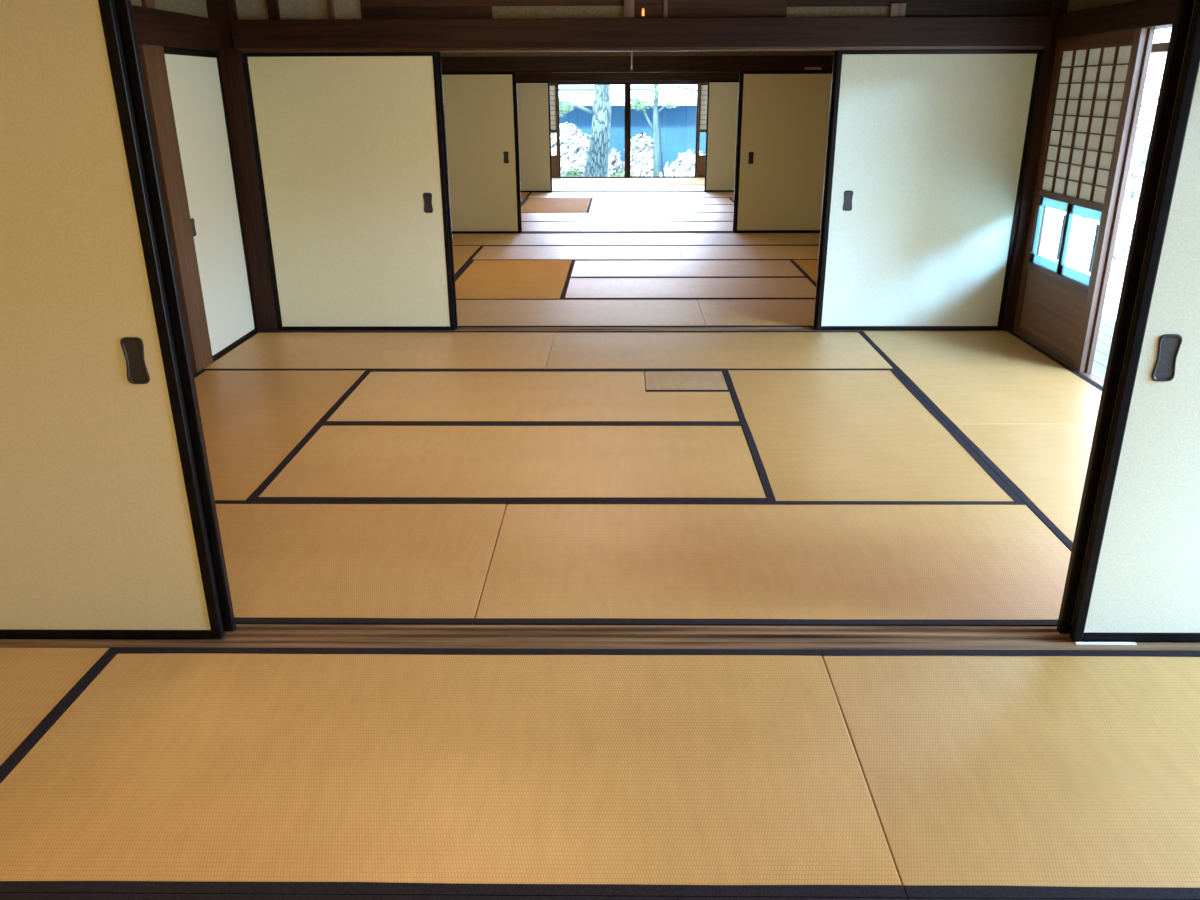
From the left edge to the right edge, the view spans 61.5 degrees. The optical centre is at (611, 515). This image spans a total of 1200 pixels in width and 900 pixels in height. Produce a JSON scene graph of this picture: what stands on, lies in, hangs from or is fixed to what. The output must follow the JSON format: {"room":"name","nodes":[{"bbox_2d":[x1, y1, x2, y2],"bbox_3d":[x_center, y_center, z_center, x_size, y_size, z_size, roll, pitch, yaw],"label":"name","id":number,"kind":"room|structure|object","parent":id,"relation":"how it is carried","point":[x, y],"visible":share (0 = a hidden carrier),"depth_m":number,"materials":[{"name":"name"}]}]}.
{"room":"traditional dwelling","nodes":[
{"label":"traditional dwelling","id":0,"kind":"room"},
{"bbox_2d":[131,0,207,17],"bbox_3d":[-2.372,-2.383,3.857,0.110,0.670,3.820,0,23,1],"label":"wall","id":1,"kind":"structure","parent":0,"point":[190,7],"depth_m":5.40,"materials":[{"name":"beige paint"}]},
{"bbox_2d":[0,0,224,638],"bbox_3d":[-1.684,-0.425,2.519,1.183,1.663,0.028,0,23,1],"label":"door","id":2,"kind":"structure","parent":1,"relation":"in","point":[103,532],"depth_m":2.53,"materials":[{"name":"paper"}]},
{"bbox_2d":[114,0,235,631],"bbox_3d":[-1.665,-0.441,2.557,1.181,1.663,0.026,0,23,1],"label":"door","id":3,"kind":"structure","parent":1,"relation":"in","point":[124,11],"depth_m":2.50,"materials":[{"name":"wood"}]},
{"bbox_2d":[132,5,221,51],"bbox_3d":[-2.340,-2.025,4.057,0.150,0.165,3.810,0,23,1],"label":"beam","id":4,"kind":"structure","parent":1,"relation":"attached to","point":[152,26],"depth_m":5.21,"materials":[{"name":"brown wood"}]},
{"bbox_2d":[441,51,833,56],"bbox_3d":[0.191,-4.933,10.095,4.800,0.833,0.040,0,23,1],"label":"wall","id":5,"kind":"structure","parent":0,"point":[646,53],"depth_m":10.19,"materials":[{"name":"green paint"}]},
{"bbox_2d":[442,73,519,232],"bbox_3d":[-1.571,-3.782,10.582,1.170,1.585,0.028,0,23,1],"label":"door","id":6,"kind":"structure","parent":5,"relation":"in","point":[480,108],"depth_m":10.56,"materials":[{"name":"paper"}]},
{"bbox_2d":[514,73,521,232],"bbox_3d":[-1.563,-3.797,10.618,1.185,1.585,0.026,0,23,1],"label":"door","id":7,"kind":"structure","parent":5,"relation":"in","point":[514,73],"depth_m":10.59,"materials":[{"name":"wood"}]},
{"bbox_2d":[442,70,831,72],"bbox_3d":[0.192,-4.540,10.282,4.800,0.035,0.100,0,23,1],"label":"trim","id":8,"kind":"structure","parent":5,"relation":"attached to","point":[744,70],"depth_m":10.24,"materials":[{"name":"brown wood"}]},
{"bbox_2d":[441,55,833,71],"bbox_3d":[0.191,-4.570,10.191,4.800,0.136,0.045,0,23,1],"label":"beam","id":9,"kind":"structure","parent":5,"relation":"attached to","point":[782,62],"depth_m":10.17,"materials":[{"name":"brown wood"}]},
{"bbox_2d":[733,72,740,231],"bbox_3d":[1.917,-3.792,10.577,1.215,1.585,0.026,0,23,1],"label":"door","id":10,"kind":"structure","parent":5,"relation":"in","point":[739,72],"depth_m":10.56,"materials":[{"name":"wood"}]},
{"bbox_2d":[734,71,831,232],"bbox_3d":[1.934,-3.777,10.541,1.221,1.585,0.028,0,23,1],"label":"door","id":11,"kind":"structure","parent":5,"relation":"in","point":[784,116],"depth_m":10.52,"materials":[{"name":"paper"}]},
{"bbox_2d":[235,0,1049,19],"bbox_3d":[0.174,-3.150,5.643,4.642,0.660,0.036,0,23,1],"label":"wall","id":12,"kind":"structure","parent":0,"point":[652,8],"depth_m":5.74,"materials":[{"name":"wood"}]},
{"bbox_2d":[267,0,279,19],"bbox_3d":[-1.930,-3.148,5.656,0.057,0.660,0.040,0,23,1],"label":"post","id":13,"kind":"object","parent":12,"relation":"attached to","point":[273,5],"visible":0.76,"depth_m":5.75,"materials":[{"name":"brown wood"}]},
{"bbox_2d":[327,0,334,18],"bbox_3d":[-1.601,-3.148,5.652,0.029,0.660,0.040,0,23,1],"label":"post","id":14,"kind":"object","parent":12,"relation":"attached to","point":[330,4],"visible":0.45,"depth_m":5.75,"materials":[{"name":"brown wood"}]},
{"bbox_2d":[439,49,837,51],"bbox_3d":[0.151,-2.673,5.793,2.290,0.007,0.006,0,23,1],"label":"beam","id":15,"kind":"structure","parent":12,"relation":"attached to","point":[687,49],"depth_m":5.79,"materials":[{"name":"brown wood"}]},
{"bbox_2d":[239,46,1044,52],"bbox_3d":[0.167,-2.708,5.837,4.624,0.035,0.110,0,23,1],"label":"door frame","id":16,"kind":"structure","parent":12,"relation":"attached to","point":[866,47],"depth_m":5.79,"materials":[{"name":"brown wood"}]},
{"bbox_2d":[230,16,1054,48],"bbox_3d":[0.166,-2.752,5.746,4.660,0.150,0.045,0,23,1],"label":"beam","id":17,"kind":"structure","parent":12,"relation":"attached to","point":[973,30],"depth_m":5.72,"materials":[{"name":"brown wood"}]},
{"bbox_2d":[624,0,633,17],"bbox_3d":[0.100,-3.145,5.632,0.060,0.660,0.060,0,23,1],"label":"post","id":18,"kind":"object","parent":17,"relation":"on","point":[628,4],"visible":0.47,"depth_m":5.71,"materials":[{"name":"brown wood"}]},
{"bbox_2d":[889,3,905,16],"bbox_3d":[1.623,-2.871,5.729,0.085,0.070,0.060,0,23,1],"label":"post","id":19,"kind":"object","parent":17,"relation":"on","point":[896,9],"visible":0.81,"depth_m":5.70,"materials":[{"name":"brown wood"}]},
{"bbox_2d":[641,139,1147,208],"bbox_3d":[5.554,-10.992,31.646,65.000,0.300,28.100,0,23,1],"label":"ground","id":20,"kind":"structure","parent":0,"point":[1132,158],"depth_m":26.20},
{"bbox_2d":[551,122,590,175],"bbox_3d":[-1.094,-8.391,23.433,1.774,1.431,1.497,0,23,1],"label":"flowering shrub","id":21,"kind":"object","parent":20,"relation":"on","point":[569,135],"visible":0.37,"depth_m":22.93,"materials":[{"name":"plant"}]},
{"bbox_2d":[608,148,621,176],"bbox_3d":[0.056,-7.757,22.517,0.400,0.886,0.460,0,23,1],"label":"flowering shrub","id":22,"kind":"object","parent":20,"relation":"on","point":[614,160],"visible":0.65,"depth_m":22.35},
{"bbox_2d":[552,84,705,171],"bbox_3d":[1.008,-11.626,27.625,20.000,4.020,5.122,0,23,1],"label":"sky","id":23,"kind":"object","parent":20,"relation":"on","point":[678,124],"visible":0.16,"depth_m":26.74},
{"bbox_2d":[621,132,652,175],"bbox_3d":[0.676,-8.401,23.738,0.888,1.204,0.864,0,23,1],"label":"flowering shrub","id":24,"kind":"object","parent":20,"relation":"on","point":[638,165],"visible":0.59,"depth_m":23.45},
{"bbox_2d":[622,84,679,175],"bbox_3d":[0.826,-8.866,21.821,1.554,3.485,1.628,8,24,19],"label":"slender tree","id":25,"kind":"object","parent":20,"relation":"on","point":[656,90],"visible":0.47,"depth_m":21.75,"materials":[{"name":"green plant"}]},
{"bbox_2d":[657,106,664,175],"bbox_3d":[1.115,-7.898,21.773,0.281,1.747,0.047,0,23,1],"label":"stem","id":26,"kind":"object","parent":20,"relation":"on","point":[657,106],"visible":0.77,"depth_m":21.73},
{"bbox_2d":[661,149,704,175],"bbox_3d":[2.059,-8.149,23.614,1.773,0.835,1.294,0,23,1],"label":"flowering shrub","id":27,"kind":"object","parent":20,"relation":"on","point":[689,154],"visible":0.33,"depth_m":23.33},
{"bbox_2d":[1039,209,1135,320],"bbox_3d":[20.681,1.654,1.517,34.000,0.300,36.900,0,23,1],"label":"ground","id":28,"kind":"structure","parent":0,"point":[1079,253],"depth_m":14.02,"materials":[{"name":"white"}]},
{"bbox_2d":[1081,71,1162,271],"bbox_3d":[6.795,-3.908,11.343,2.707,2.501,3.784,0,23,1],"label":"bush","id":29,"kind":"object","parent":28,"relation":"on","point":[1148,108],"visible":0.13,"depth_m":11.65,"materials":[{"name":"plant"}]},
{"bbox_2d":[1067,0,1133,11],"bbox_3d":[2.598,-2.385,3.795,0.110,0.650,3.820,0,23,1],"label":"wall","id":30,"kind":"structure","parent":0,"point":[1073,5],"depth_m":5.41,"materials":[{"name":"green paint"}]},
{"bbox_2d":[1013,28,1147,371],"bbox_3d":[2.548,-1.745,5.591,0.030,1.675,1.013,0,23,1],"label":"sliding door","id":31,"kind":"structure","parent":30,"relation":"in","point":[1094,79],"depth_m":5.50,"materials":[{"name":"brown wood"}]},
{"bbox_2d":[1036,28,1154,372],"bbox_3d":[2.580,-1.740,5.584,0.026,1.679,1.025,0,23,1],"label":"window","id":32,"kind":"structure","parent":30,"relation":"in","point":[1151,31],"depth_m":5.10,"materials":[{"name":"brown wood"}]},
{"bbox_2d":[1054,0,1176,37],"bbox_3d":[2.559,-1.700,3.167,0.150,0.125,5.510,0,23,1],"label":"beam","id":33,"kind":"structure","parent":30,"relation":"attached to","point":[1136,14],"depth_m":4.99,"materials":[{"name":"brown wood"}]},
{"bbox_2d":[1056,0,1194,633],"bbox_3d":[1.851,-0.436,2.516,1.188,1.663,0.026,0,23,1],"label":"door","id":34,"kind":"structure","parent":30,"relation":"in","point":[1184,9],"depth_m":2.47,"materials":[{"name":"wood"}]},
{"bbox_2d":[1092,315,1114,374],"bbox_3d":[2.996,0.012,3.704,0.717,0.040,10.200,0,23,1],"label":"floor","id":35,"kind":"structure","parent":0,"point":[1106,330],"depth_m":6.17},
{"bbox_2d":[1151,42,1168,52],"bbox_3d":[3.312,-1.545,3.044,0.100,0.050,10.200,0,23,1],"label":"beam","id":36,"kind":"structure","parent":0,"point":[1156,47],"depth_m":6.07,"materials":[{"name":"brown wood"}]},
{"bbox_3d":[0.160,-1.670,7.914,5.400,0.149,21.400,0,23,1],"label":"floor","id":37,"kind":"structure","parent":0,"visible":0},
{"bbox_2d":[0,647,120,782],"bbox_3d":[-1.831,0.756,1.913,0.941,0.052,1.908,0,23,1],"label":"mat","id":38,"kind":"object","parent":37,"relation":"on","point":[38,685],"visible":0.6,"depth_m":2.59,"materials":[{"name":"wicker"}]},
{"bbox_2d":[139,44,212,373],"bbox_3d":[-2.329,-1.551,5.301,0.144,1.675,0.235,0,23,1],"label":"post","id":39,"kind":"object","parent":37,"relation":"on","point":[152,57],"visible":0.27,"depth_m":5.25,"materials":[{"name":"brown wood"}]},
{"bbox_2d":[213,332,257,361],"bbox_3d":[-2.311,-1.002,6.091,0.104,0.049,0.795,0,23,1],"label":"sill","id":40,"kind":"structure","parent":37,"relation":"on","point":[256,332],"depth_m":6.05,"materials":[{"name":"brown wood"}]},
{"bbox_2d":[163,46,256,359],"bbox_3d":[-2.283,-1.773,5.763,0.034,1.626,0.780,0,23,1],"label":"door","id":41,"kind":"structure","parent":40,"relation":"on","point":[194,75],"depth_m":5.76,"materials":[{"name":"paper"}]},
{"bbox_2d":[206,0,278,331],"bbox_3d":[-2.223,-2.309,6.035,0.158,2.500,0.130,0,23,1],"label":"post","id":42,"kind":"object","parent":37,"relation":"on","point":[231,64],"visible":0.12,"depth_m":6.06,"materials":[{"name":"brown wood"}]},
{"bbox_2d":[194,370,370,499],"bbox_3d":[-1.797,-0.406,4.668,0.941,0.052,1.906,0,23,1],"label":"mat","id":43,"kind":"object","parent":37,"relation":"on","point":[254,423],"visible":0.4,"depth_m":4.75,"materials":[{"name":"wicker"}]},
{"bbox_2d":[215,500,506,624],"bbox_3d":[-1.338,0.149,3.350,1.890,0.052,0.940,0,23,1],"label":"mat","id":44,"kind":"object","parent":37,"relation":"on","point":[327,562],"visible":0.47,"depth_m":3.29,"materials":[{"name":"wicker"}]},
{"bbox_2d":[202,331,555,370],"bbox_3d":[-1.306,-0.964,5.989,1.890,0.052,0.968,0,23,1],"label":"mat","id":45,"kind":"object","parent":37,"relation":"on","point":[265,350],"visible":0.8,"depth_m":5.93,"materials":[{"name":"wicker"}]},
{"bbox_2d":[0,647,906,897],"bbox_3d":[-0.394,0.566,2.352,1.918,0.052,0.918,0,23,1],"label":"mat","id":46,"kind":"object","parent":37,"relation":"on","point":[176,770],"visible":1,"depth_m":2.23,"materials":[{"name":"wicker"}]},
{"bbox_2d":[0,893,907,899],"bbox_3d":[-0.405,0.930,1.488,1.918,0.052,0.952,0,23,1],"label":"mat","id":47,"kind":"object","parent":37,"relation":"on","point":[3,896],"visible":1,"depth_m":1.91,"materials":[{"name":"fabric"}]},
{"bbox_2d":[453,246,483,276],"bbox_3d":[-1.742,-2.292,9.142,0.942,0.052,1.842,0,23,1],"label":"mat","id":48,"kind":"object","parent":37,"relation":"on","point":[463,255],"visible":0.22,"depth_m":9.39,"materials":[{"name":"wicker"}]},
{"bbox_2d":[255,423,767,501],"bbox_3d":[-0.371,-0.217,4.209,1.918,0.052,0.946,0,23,1],"label":"mat","id":49,"kind":"object","parent":37,"relation":"on","point":[507,462],"visible":0.82,"depth_m":4.14,"materials":[{"name":"wicker"}]},
{"bbox_2d":[455,260,574,298],"bbox_3d":[-0.808,-1.932,8.282,0.942,0.052,1.842,0,23,1],"label":"mat","id":50,"kind":"object","parent":37,"relation":"on","point":[479,279],"visible":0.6,"depth_m":8.15,"materials":[{"name":"gold wicker"}]},
{"bbox_2d":[452,233,582,245],"bbox_3d":[-1.254,-2.832,10.421,1.888,0.052,0.940,0,23,1],"label":"mat","id":51,"kind":"object","parent":37,"relation":"on","point":[459,239],"visible":0.48,"depth_m":10.40,"materials":[{"name":"wicker"}]},
{"bbox_2d":[324,370,739,422],"bbox_3d":[-0.360,-0.588,5.088,1.918,0.052,0.960,0,23,1],"label":"mat","id":52,"kind":"object","parent":37,"relation":"on","point":[384,396],"visible":0.84,"depth_m":4.99,"materials":[{"name":"wicker"}]},
{"bbox_2d":[522,221,585,231],"bbox_3d":[-1.242,-3.241,11.391,1.888,0.052,0.924,0,23,1],"label":"mat","id":53,"kind":"object","parent":37,"relation":"on","point":[534,226],"visible":0.33,"depth_m":11.37,"materials":[{"name":"wicker"}]},
{"bbox_2d":[521,198,592,212],"bbox_3d":[-0.743,-4.150,13.543,0.942,0.052,1.878,0,23,1],"label":"mat","id":54,"kind":"object","parent":37,"relation":"on","point":[530,205],"visible":0.66,"depth_m":13.46,"materials":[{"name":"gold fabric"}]},
{"bbox_2d":[552,186,595,191],"bbox_3d":[-1.187,-5.090,15.778,1.888,0.052,0.916,0,23,1],"label":"mat","id":55,"kind":"object","parent":37,"relation":"on","point":[554,188],"visible":0.35,"depth_m":15.78,"materials":[{"name":"wicker"}]},
{"bbox_2d":[472,245,682,259],"bbox_3d":[-0.305,-2.469,9.551,1.918,0.052,0.920,0,23,1],"label":"mat","id":56,"kind":"object","parent":37,"relation":"on","point":[530,252],"visible":0.84,"depth_m":9.53,"materials":[{"name":"wicker"}]},
{"bbox_2d":[456,298,706,326],"bbox_3d":[-0.337,-1.387,6.985,1.918,0.052,0.954,0,23,1],"label":"mat","id":57,"kind":"object","parent":37,"relation":"on","point":[681,312],"visible":0.65,"depth_m":6.91,"materials":[{"name":"wicker"}]},
{"bbox_2d":[528,192,660,197],"bbox_3d":[-0.239,-4.689,14.818,1.918,0.052,0.898,0,23,1],"label":"mat","id":58,"kind":"object","parent":37,"relation":"on","point":[533,194],"visible":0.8,"depth_m":14.76,"materials":[{"name":"wicker"}]},
{"bbox_2d":[521,212,668,221],"bbox_3d":[-0.271,-3.602,12.239,1.918,0.052,0.936,0,23,1],"label":"mat","id":59,"kind":"object","parent":37,"relation":"on","point":[576,216],"visible":0.62,"depth_m":12.26,"materials":[{"name":"wicker"}]},
{"bbox_2d":[0,624,1199,650],"bbox_3d":[0.097,0.362,2.835,4.800,0.048,0.137,0,23,1],"label":"sill","id":60,"kind":"structure","parent":37,"relation":"on","point":[244,635],"depth_m":2.83,"materials":[{"name":"brown wood"}]},
{"bbox_2d":[1075,642,1136,644],"bbox_3d":[1.364,0.352,2.782,0.166,0.004,0.012,0,23,1],"label":"strip","id":61,"kind":"object","parent":60,"relation":"on","point":[1076,643],"visible":1,"depth_m":2.78,"materials":[{"name":"white plastic"}]},
{"bbox_2d":[1069,0,1199,641],"bbox_3d":[1.870,-0.420,2.477,1.188,1.663,0.028,0,23,1],"label":"door","id":62,"kind":"structure","parent":60,"relation":"on","point":[1140,581],"depth_m":2.58,"materials":[{"name":"paper"}]},
{"bbox_2d":[552,178,655,181],"bbox_3d":[-0.681,-5.726,17.285,2.862,0.050,0.796,0,23,1],"label":"mat","id":63,"kind":"object","parent":37,"relation":"on","point":[553,179],"visible":0.39,"depth_m":17.22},
{"bbox_2d":[552,182,656,185],"bbox_3d":[-0.690,-5.419,16.557,2.862,0.050,0.776,0,23,1],"label":"mat","id":64,"kind":"object","parent":37,"relation":"on","point":[553,183],"visible":0.39,"depth_m":16.48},
{"bbox_2d":[522,232,733,232],"bbox_3d":[0.197,-3.034,10.894,4.800,0.048,0.114,0,23,1],"label":"sill","id":65,"kind":"structure","parent":37,"relation":"on","point":[522,232],"depth_m":10.90,"materials":[{"name":"brown wood"}]},
{"bbox_2d":[278,327,1012,331],"bbox_3d":[0.142,-1.174,6.479,4.800,0.048,0.126,0,23,1],"label":"sill","id":66,"kind":"structure","parent":37,"relation":"on","point":[555,329],"depth_m":6.49,"materials":[{"name":"brown wood"}]},
{"bbox_2d":[242,52,454,330],"bbox_3d":[-1.570,-1.936,6.154,1.131,1.623,0.028,0,23,1],"label":"door","id":67,"kind":"structure","parent":66,"relation":"on","point":[349,149],"depth_m":6.12,"materials":[{"name":"paper"}]},
{"bbox_2d":[437,52,457,328],"bbox_3d":[-1.556,-1.953,6.194,1.128,1.623,0.026,0,23,1],"label":"door","id":68,"kind":"structure","parent":66,"relation":"on","point":[439,53],"depth_m":6.15,"materials":[{"name":"wood"}]},
{"bbox_2d":[813,50,837,328],"bbox_3d":[1.877,-1.948,6.153,1.165,1.623,0.026,0,23,1],"label":"door","id":69,"kind":"structure","parent":66,"relation":"on","point":[835,51],"depth_m":6.12,"materials":[{"name":"wood"}]},
{"bbox_2d":[816,49,1041,329],"bbox_3d":[1.892,-1.931,6.113,1.171,1.623,0.028,0,23,1],"label":"door","id":70,"kind":"structure","parent":66,"relation":"on","point":[929,148],"depth_m":6.08,"materials":[{"name":"paper"}]},
{"bbox_2d":[595,186,703,191],"bbox_3d":[0.723,-5.088,15.756,1.928,0.052,0.916,0,23,1],"label":"mat","id":71,"kind":"object","parent":37,"relation":"on","point":[598,188],"visible":0.58,"depth_m":15.75,"materials":[{"name":"wicker"}]},
{"bbox_2d":[600,191,703,191],"bbox_3d":[0.252,-4.885,15.283,4.800,0.048,0.116,0,23,1],"label":"sill","id":72,"kind":"structure","parent":37,"relation":"on","point":[600,191],"depth_m":15.31,"materials":[{"name":"brown wood"}]},
{"bbox_2d":[517,82,551,191],"bbox_3d":[-1.498,-5.607,14.972,1.206,1.538,0.026,0,23,1],"label":"door","id":73,"kind":"structure","parent":72,"relation":"on","point":[533,98],"depth_m":14.95,"materials":[{"name":"paper"}]},
{"bbox_2d":[704,81,738,191],"bbox_3d":[2.001,-5.601,14.930,1.195,1.538,0.026,0,23,1],"label":"door","id":74,"kind":"structure","parent":72,"relation":"on","point":[722,96],"depth_m":14.92,"materials":[{"name":"paper"}]},
{"bbox_2d":[584,221,732,231],"bbox_3d":[0.668,-3.238,11.368,1.928,0.052,0.924,0,23,1],"label":"mat","id":75,"kind":"object","parent":37,"relation":"on","point":[591,226],"visible":0.63,"depth_m":11.34,"materials":[{"name":"wicker"}]},
{"bbox_2d":[589,204,733,211],"bbox_3d":[0.690,-3.964,13.091,1.928,0.052,0.934,0,23,1],"label":"mat","id":76,"kind":"object","parent":37,"relation":"on","point":[683,207],"visible":0.7,"depth_m":13.09,"materials":[{"name":"wicker"}]},
{"bbox_2d":[591,198,733,204],"bbox_3d":[0.700,-4.330,13.958,1.928,0.052,0.942,0,23,1],"label":"mat","id":77,"kind":"object","parent":37,"relation":"on","point":[596,201],"visible":0.74,"depth_m":13.91,"materials":[{"name":"wicker"}]},
{"bbox_2d":[580,233,773,244],"bbox_3d":[0.656,-2.829,10.399,1.928,0.052,0.940,0,23,1],"label":"mat","id":78,"kind":"object","parent":37,"relation":"on","point":[587,238],"visible":0.82,"depth_m":10.37,"materials":[{"name":"wicker"}]},
{"bbox_2d":[655,178,704,185],"bbox_3d":[1.224,-5.572,16.903,0.950,0.050,1.578,0,23,1],"label":"mat","id":79,"kind":"object","parent":37,"relation":"on","point":[659,181],"visible":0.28,"depth_m":16.93,"materials":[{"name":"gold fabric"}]},
{"bbox_2d":[645,370,728,391],"bbox_3d":[0.390,-0.691,5.326,0.420,0.052,0.421,0,23,1],"label":"mat","id":80,"kind":"object","parent":37,"relation":"on","point":[655,380],"visible":0.68,"depth_m":5.30,"materials":[{"name":"wicker"}]},
{"bbox_2d":[571,260,805,276],"bbox_3d":[0.635,-2.109,8.690,1.928,0.052,0.920,0,23,1],"label":"mat","id":81,"kind":"object","parent":37,"relation":"on","point":[582,268],"visible":0.81,"depth_m":8.65,"materials":[{"name":"wicker"}]},
{"bbox_2d":[564,277,815,298],"bbox_3d":[0.624,-1.751,7.839,1.928,0.052,0.920,0,23,1],"label":"mat","id":82,"kind":"object","parent":37,"relation":"on","point":[578,287],"visible":0.76,"depth_m":7.82,"materials":[{"name":"wicker"}]},
{"bbox_2d":[659,192,733,197],"bbox_3d":[1.678,-4.686,14.796,1.912,0.052,0.898,0,23,1],"label":"mat","id":83,"kind":"object","parent":37,"relation":"on","point":[662,194],"visible":0.35,"depth_m":14.80,"materials":[{"name":"wicker"}]},
{"bbox_2d":[667,212,732,220],"bbox_3d":[1.646,-3.599,12.216,1.912,0.052,0.936,0,23,1],"label":"mat","id":84,"kind":"object","parent":37,"relation":"on","point":[673,216],"visible":0.3,"depth_m":12.23,"materials":[{"name":"wicker"}]},
{"bbox_2d":[545,331,894,378],"bbox_3d":[0.598,-0.961,5.966,1.912,0.052,0.968,0,23,1],"label":"mat","id":85,"kind":"object","parent":37,"relation":"on","point":[570,350],"visible":0.86,"depth_m":5.91,"materials":[{"name":"wicker"}]},
{"bbox_2d":[678,245,818,259],"bbox_3d":[1.613,-2.466,9.528,1.912,0.052,0.920,0,23,1],"label":"mat","id":86,"kind":"object","parent":37,"relation":"on","point":[688,252],"visible":0.43,"depth_m":9.51,"materials":[{"name":"wicker"}]},
{"bbox_2d":[697,298,814,326],"bbox_3d":[1.581,-1.384,6.962,1.912,0.052,0.954,0,23,1],"label":"mat","id":87,"kind":"object","parent":37,"relation":"on","point":[716,312],"visible":0.27,"depth_m":6.94,"materials":[{"name":"wicker"}]},
{"bbox_2d":[473,501,1070,626],"bbox_3d":[0.566,0.151,3.327,1.912,0.052,0.940,0,23,1],"label":"mat","id":88,"kind":"object","parent":37,"relation":"on","point":[689,563],"visible":0.77,"depth_m":3.27,"materials":[{"name":"wicker"}]},
{"bbox_2d":[763,233,819,244],"bbox_3d":[2.101,-2.827,10.382,0.958,0.052,0.940,0,23,1],"label":"mat","id":89,"kind":"object","parent":37,"relation":"on","point":[775,238],"visible":0.35,"depth_m":10.39,"materials":[{"name":"wicker"}]},
{"bbox_2d":[790,260,817,286],"bbox_3d":[2.074,-1.928,8.248,0.958,0.052,1.842,0,23,1],"label":"mat","id":90,"kind":"object","parent":37,"relation":"on","point":[808,268],"visible":0.2,"depth_m":8.64,"materials":[{"name":"gold wicker"}]},
{"bbox_2d":[722,370,1021,500],"bbox_3d":[1.067,-0.401,4.635,0.943,0.052,1.906,0,23,1],"label":"mat","id":91,"kind":"object","parent":37,"relation":"on","point":[810,435],"visible":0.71,"depth_m":4.38,"materials":[{"name":"wicker"}]},
{"bbox_2d":[858,331,1102,423],"bbox_3d":[2.035,-0.772,5.507,0.968,0.052,1.928,0,23,1],"label":"mat","id":92,"kind":"object","parent":37,"relation":"on","point":[967,377],"visible":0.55,"depth_m":5.35,"materials":[{"name":"wicker"}]},
{"bbox_2d":[821,649,1199,899],"bbox_3d":[1.523,0.569,2.329,1.912,0.052,0.918,0,23,1],"label":"mat","id":93,"kind":"object","parent":37,"relation":"on","point":[988,774],"visible":0.85,"depth_m":2.28,"materials":[{"name":"wicker"}]},
{"bbox_2d":[948,424,1095,550],"bbox_3d":[2.013,-0.031,3.747,0.968,0.052,1.888,0,23,1],"label":"mat","id":94,"kind":"object","parent":37,"relation":"on","point":[1045,465],"visible":0.33,"depth_m":4.15,"materials":[{"name":"wicker"}]},
{"bbox_2d":[1001,0,1068,330],"bbox_3d":[2.539,-2.302,5.979,0.118,2.500,0.130,0,23,1],"label":"post","id":95,"kind":"object","parent":37,"relation":"on","point":[1056,7],"visible":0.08,"depth_m":6.01,"materials":[{"name":"brown wood"}]},
{"bbox_2d":[1013,331,1103,386],"bbox_3d":[2.544,-0.403,4.631,0.050,0.048,3.820,0,23,1],"label":"sill","id":96,"kind":"structure","parent":37,"relation":"on","point":[1099,382],"depth_m":5.41,"materials":[{"name":"brown wood"}]},
{"bbox_3d":[0.282,-5.905,17.720,4.800,0.056,0.157,0,23,1],"label":"sill","id":97,"kind":"structure","parent":37,"relation":"on","visible":0},
{"bbox_2d":[550,83,558,177],"bbox_3d":[-1.508,-6.628,17.398,1.185,1.530,0.030,0,23,1],"label":"window","id":98,"kind":"structure","parent":97,"relation":"on","point":[553,86],"depth_m":17.33,"materials":[{"name":"brown wood"}]},
{"bbox_2d":[557,83,630,177],"bbox_3d":[-0.306,-6.654,17.415,1.280,1.563,0.030,0,23,1],"label":"door","id":99,"kind":"structure","parent":97,"relation":"on","point":[558,84],"depth_m":17.38,"materials":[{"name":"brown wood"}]},
{"bbox_2d":[624,83,698,177],"bbox_3d":[0.875,-6.666,17.433,1.290,1.563,0.030,0,23,1],"label":"door","id":100,"kind":"structure","parent":97,"relation":"on","point":[626,86],"depth_m":17.45,"materials":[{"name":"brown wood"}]},
{"bbox_2d":[696,83,707,177],"bbox_3d":[2.080,-6.623,17.355,1.178,1.530,0.030,0,23,1],"label":"window","id":101,"kind":"structure","parent":97,"relation":"on","point":[702,108],"depth_m":17.30,"materials":[{"name":"brown wood"}]},
{"bbox_3d":[0.245,-6.757,14.483,4.800,0.880,0.040,0,23,1],"label":"wall","id":102,"kind":"structure","parent":0,"visible":0},
{"bbox_2d":[516,72,738,80],"bbox_3d":[0.246,-6.380,14.585,4.800,0.153,0.045,0,23,1],"label":"beam","id":103,"kind":"structure","parent":102,"relation":"attached to","point":[600,75],"depth_m":14.57,"materials":[{"name":"brown wood"}]},
{"bbox_2d":[516,80,738,81],"bbox_3d":[0.247,-6.343,14.680,4.800,0.035,0.100,0,23,1],"label":"trim","id":104,"kind":"structure","parent":102,"relation":"attached to","point":[593,80],"depth_m":14.64,"materials":[{"name":"brown wood"}]},
{"bbox_3d":[-0.709,-6.456,20.559,2.150,0.032,2.200,0,23,1],"label":"ground","id":105,"kind":"structure","parent":0,"visible":0},
{"bbox_2d":[561,169,583,176],"bbox_3d":[-0.764,-7.079,21.379,0.790,0.534,0.678,0,23,1],"label":"shrub","id":106,"kind":"object","parent":105,"relation":"on","point":[570,173],"visible":0.27,"depth_m":21.19,"materials":[{"name":"green plant"}]},
{"bbox_2d":[559,85,610,176],"bbox_3d":[-0.187,-8.857,19.797,2.917,5.046,2.940,5,23,12],"label":"pine tree","id":107,"kind":"object","parent":105,"relation":"on","point":[597,161],"visible":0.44,"depth_m":20.18,"materials":[{"name":"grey plant"}]},
{"bbox_3d":[0.275,-7.869,16.890,5.000,0.700,0.100,0,23,1],"label":"wall","id":108,"kind":"structure","parent":0,"visible":0},
{"bbox_2d":[550,81,707,82],"bbox_3d":[0.277,-7.441,17.060,5.000,0.220,0.200,0,23,1],"label":"beam","id":109,"kind":"structure","parent":108,"relation":"attached to","point":[582,81],"depth_m":17.00,"materials":[{"name":"brown wood"}]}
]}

